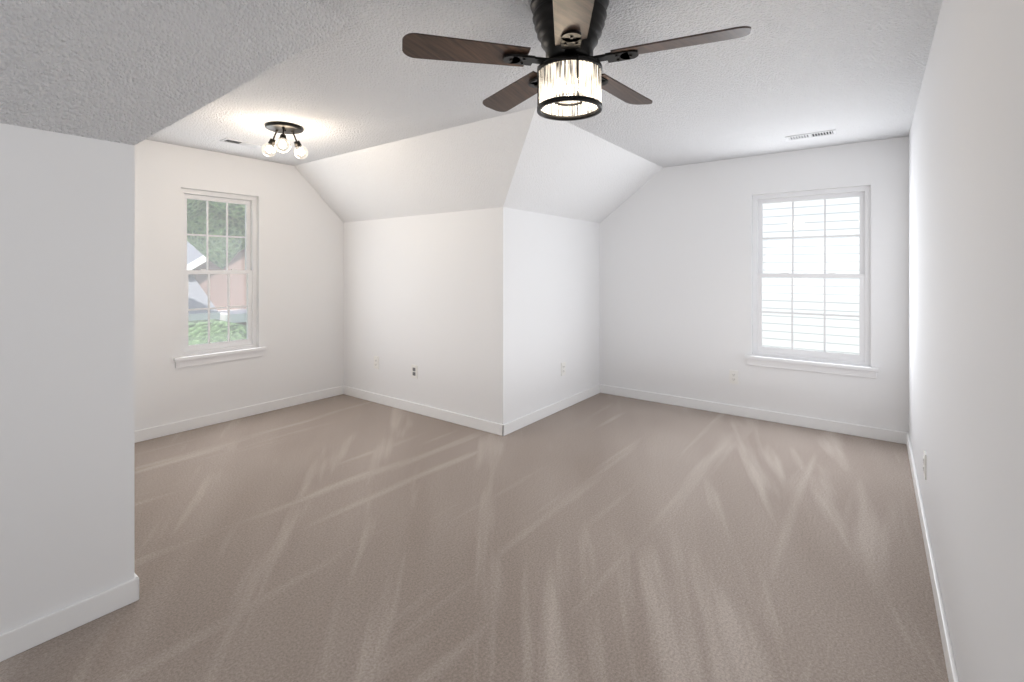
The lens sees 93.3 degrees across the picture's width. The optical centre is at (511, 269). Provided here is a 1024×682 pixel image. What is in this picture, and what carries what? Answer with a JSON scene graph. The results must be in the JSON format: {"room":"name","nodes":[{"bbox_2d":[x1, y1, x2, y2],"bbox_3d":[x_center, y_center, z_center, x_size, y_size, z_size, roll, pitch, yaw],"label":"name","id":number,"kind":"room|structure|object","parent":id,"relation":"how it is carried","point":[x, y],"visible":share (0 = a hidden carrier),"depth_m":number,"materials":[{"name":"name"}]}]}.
{"room":"empty bonus room","nodes":[
{"label":"empty bonus room","id":0,"kind":"room"},
{"bbox_2d":[0,123,133,633],"bbox_3d":[-2.309,0.439,1.094,0.001,1.923,2.374,0,0,37],"label":"wall","id":1,"kind":"structure","parent":0,"point":[66,370],"depth_m":1.87,"materials":[{"name":"white paint"}]},
{"bbox_2d":[0,577,138,661],"bbox_3d":[-2.299,1.353,1.095,0.014,0.095,2.388,0,0,37],"label":"baseboard","id":2,"kind":"structure","parent":1,"relation":"attached to","point":[27,636],"depth_m":1.86,"materials":[{"name":"white"}]},
{"bbox_2d":[134,386,342,442],"bbox_3d":[-2.648,1.353,4.417,0.014,0.095,2.532,0,0,37],"label":"baseboard","id":3,"kind":"structure","parent":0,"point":[179,426],"depth_m":4.46,"materials":[{"name":"white wood"}]},
{"bbox_2d":[134,140,343,430],"bbox_3d":[-2.702,0.169,4.458,0.120,2.462,2.532,0,0,37],"label":"wall","id":4,"kind":"structure","parent":0,"point":[300,280],"depth_m":4.60,"materials":[{"name":"white paint"}]},
{"bbox_2d":[173,188,265,367],"bbox_3d":[-2.693,0.070,4.454,0.178,1.551,0.770,0,0,37],"label":"window","id":5,"kind":"structure","parent":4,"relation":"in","point":[209,352],"depth_m":4.47,"materials":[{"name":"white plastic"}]},
{"bbox_2d":[344,207,502,423],"bbox_3d":[-0.984,0.439,4.750,2.275,1.923,0.001,0,0,37],"label":"wall","id":6,"kind":"structure","parent":0,"point":[424,293],"depth_m":4.60,"materials":[{"name":"white paint"}]},
{"bbox_2d":[374,356,378,368],"bbox_3d":[-1.426,0.980,5.076,0.078,0.129,0.011,0,0,37],"label":"electrical outlet","id":7,"kind":"object","parent":6,"relation":"attached to","point":[376,362],"visible":1,"depth_m":5.07,"materials":[{"name":"white plastic"}]},
{"bbox_2d":[411,364,416,378],"bbox_3d":[-0.955,1.000,4.721,0.078,0.129,0.011,0,0,37],"label":"electrical outlet","id":8,"kind":"object","parent":6,"relation":"attached to","point":[413,371],"visible":1,"depth_m":4.72,"materials":[{"name":"white plastic"}]},
{"bbox_2d":[343,385,503,435],"bbox_3d":[-0.982,1.353,4.740,2.289,0.095,0.014,0,0,37],"label":"baseboard","id":9,"kind":"structure","parent":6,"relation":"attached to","point":[468,421],"depth_m":4.58,"materials":[{"name":"white wood"}]},
{"bbox_2d":[0,0,942,222],"bbox_3d":[-0.836,-0.792,2.687,4.991,0.539,6.691,0,0,37],"label":"ceiling","id":10,"kind":"structure","parent":0,"point":[371,109],"depth_m":2.62,"materials":[{"name":"white paint"}]},
{"bbox_2d":[220,138,261,147],"bbox_3d":[-2.276,-1.058,4.062,0.126,0.009,0.286,0,0,37],"label":"ceiling vent","id":11,"kind":"object","parent":10,"relation":"in","point":[238,142],"visible":1,"depth_m":4.05,"materials":[{"name":"white metal"}]},
{"bbox_2d":[261,121,307,158],"bbox_3d":[-1.685,-0.952,3.622,0.323,0.219,0.310,0,0,37],"label":"ceiling light fixture","id":12,"kind":"object","parent":10,"relation":"attached to","point":[282,128],"visible":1,"depth_m":3.59,"materials":[{"name":"glass"}]},
{"bbox_2d":[402,0,750,120],"bbox_3d":[0.262,-0.846,1.950,1.251,0.432,1.219,0,0,37],"label":"ceiling fan","id":13,"kind":"object","parent":10,"relation":"hanging from","point":[569,34],"visible":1,"depth_m":1.83,"materials":[{"name":"brown wood"}]},
{"bbox_2d":[785,130,836,140],"bbox_3d":[2.364,-1.058,3.828,0.336,0.009,0.136,0,0,37],"label":"ceiling vent","id":14,"kind":"object","parent":10,"relation":"in","point":[811,135],"visible":1,"depth_m":3.82,"materials":[{"name":"white metal"}]},
{"bbox_2d":[0,393,948,681],"bbox_3d":[-0.836,1.425,2.687,5.391,0.050,7.091,0,0,37],"label":"floor","id":15,"kind":"structure","parent":0,"point":[600,537],"depth_m":2.36,"materials":[{"name":"beige carpet"}]},
{"bbox_2d":[503,207,599,423],"bbox_3d":[0.462,0.439,4.780,0.001,1.923,1.785,0,0,37],"label":"wall","id":16,"kind":"structure","parent":0,"point":[551,293],"depth_m":4.62,"materials":[{"name":"white paint"}]},
{"bbox_2d":[502,384,599,435],"bbox_3d":[0.463,1.353,4.770,0.014,0.095,1.799,0,0,37],"label":"baseboard","id":17,"kind":"structure","parent":16,"relation":"attached to","point":[525,420],"depth_m":4.61,"materials":[{"name":"white"}]},
{"bbox_2d":[561,362,565,375],"bbox_3d":[0.515,1.000,4.842,0.011,0.129,0.078,0,0,37],"label":"electrical outlet","id":18,"kind":"object","parent":16,"relation":"attached to","point":[563,368],"visible":1,"depth_m":4.83,"materials":[{"name":"white plastic"}]},
{"bbox_2d":[600,136,908,432],"bbox_3d":[2.120,0.169,4.726,2.716,2.462,0.120,0,0,37],"label":"wall","id":19,"kind":"structure","parent":0,"point":[676,280],"depth_m":4.68,"materials":[{"name":"white paint"}]},
{"bbox_2d":[729,370,737,383],"bbox_3d":[2.128,1.035,4.637,0.078,0.129,0.011,0,0,37],"label":"electrical outlet","id":20,"kind":"object","parent":19,"relation":"attached to","point":[733,376],"visible":1,"depth_m":4.63,"materials":[{"name":"white plastic"}]},
{"bbox_2d":[600,384,907,443],"bbox_3d":[2.079,1.353,4.672,2.716,0.095,0.014,0,0,37],"label":"baseboard","id":21,"kind":"structure","parent":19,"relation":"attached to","point":[843,428],"depth_m":4.46,"materials":[{"name":"white wood"}]},
{"bbox_2d":[744,186,878,378],"bbox_3d":[2.646,0.101,4.319,1.010,1.601,0.178,0,0,37],"label":"window","id":22,"kind":"structure","parent":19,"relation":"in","point":[848,364],"depth_m":4.28,"materials":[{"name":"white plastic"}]},
{"bbox_2d":[909,0,1023,681],"bbox_3d":[1.159,0.169,1.187,0.001,2.462,6.691,0,0,37],"label":"wall","id":23,"kind":"structure","parent":0,"point":[966,283],"depth_m":1.32,"materials":[{"name":"white paint"}]},
{"bbox_2d":[923,450,926,479],"bbox_3d":[2.173,1.030,2.545,0.011,0.129,0.078,0,0,37],"label":"electrical outlet","id":24,"kind":"object","parent":23,"relation":"attached to","point":[925,465],"visible":1,"depth_m":2.51,"materials":[{"name":"white plastic"}]},
{"bbox_2d":[906,433,958,681],"bbox_3d":[1.153,1.353,1.192,0.014,0.095,6.691,0,0,37],"label":"baseboard","id":25,"kind":"structure","parent":23,"relation":"attached to","point":[951,668],"depth_m":2.03,"materials":[{"name":"white wood"}]},
{"label":"outside","id":26,"kind":"structure","parent":0,"visible":0},
{"bbox_3d":[-3.487,4.400,12.004,70.000,0.200,65.000,0,0,37],"label":"lawn","id":27,"kind":"structure","parent":26,"visible":0},
{"bbox_2d":[187,199,244,269],"bbox_3d":[-5.202,0.073,12.130,6.379,8.455,6.254,0,0,37],"label":"tree","id":28,"kind":"object","parent":27,"relation":"on","point":[215,229],"depth_m":10.93,"materials":[{"name":"green plant"}]},
{"bbox_2d":[187,242,246,324],"bbox_3d":[-12.600,0.733,18.637,10.260,7.133,14.255,0,0,37],"label":"brick house","id":29,"kind":"structure","parent":27,"relation":"on","point":[213,294],"depth_m":16.39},
{"bbox_2d":[188,319,246,344],"bbox_3d":[-4.948,2.543,8.454,3.030,3.514,5.616,0,0,37],"label":"shrubs","id":30,"kind":"object","parent":27,"relation":"on","point":[199,325],"depth_m":7.96,"materials":[{"name":"green plant"}]},
{"bbox_2d":[762,197,858,353],"bbox_3d":[6.864,0.100,8.716,13.500,8.400,5.800,0,0,37],"label":"house","id":31,"kind":"structure","parent":27,"relation":"on","point":[847,330],"depth_m":6.99,"materials":[{"name":"white"}]}
]}

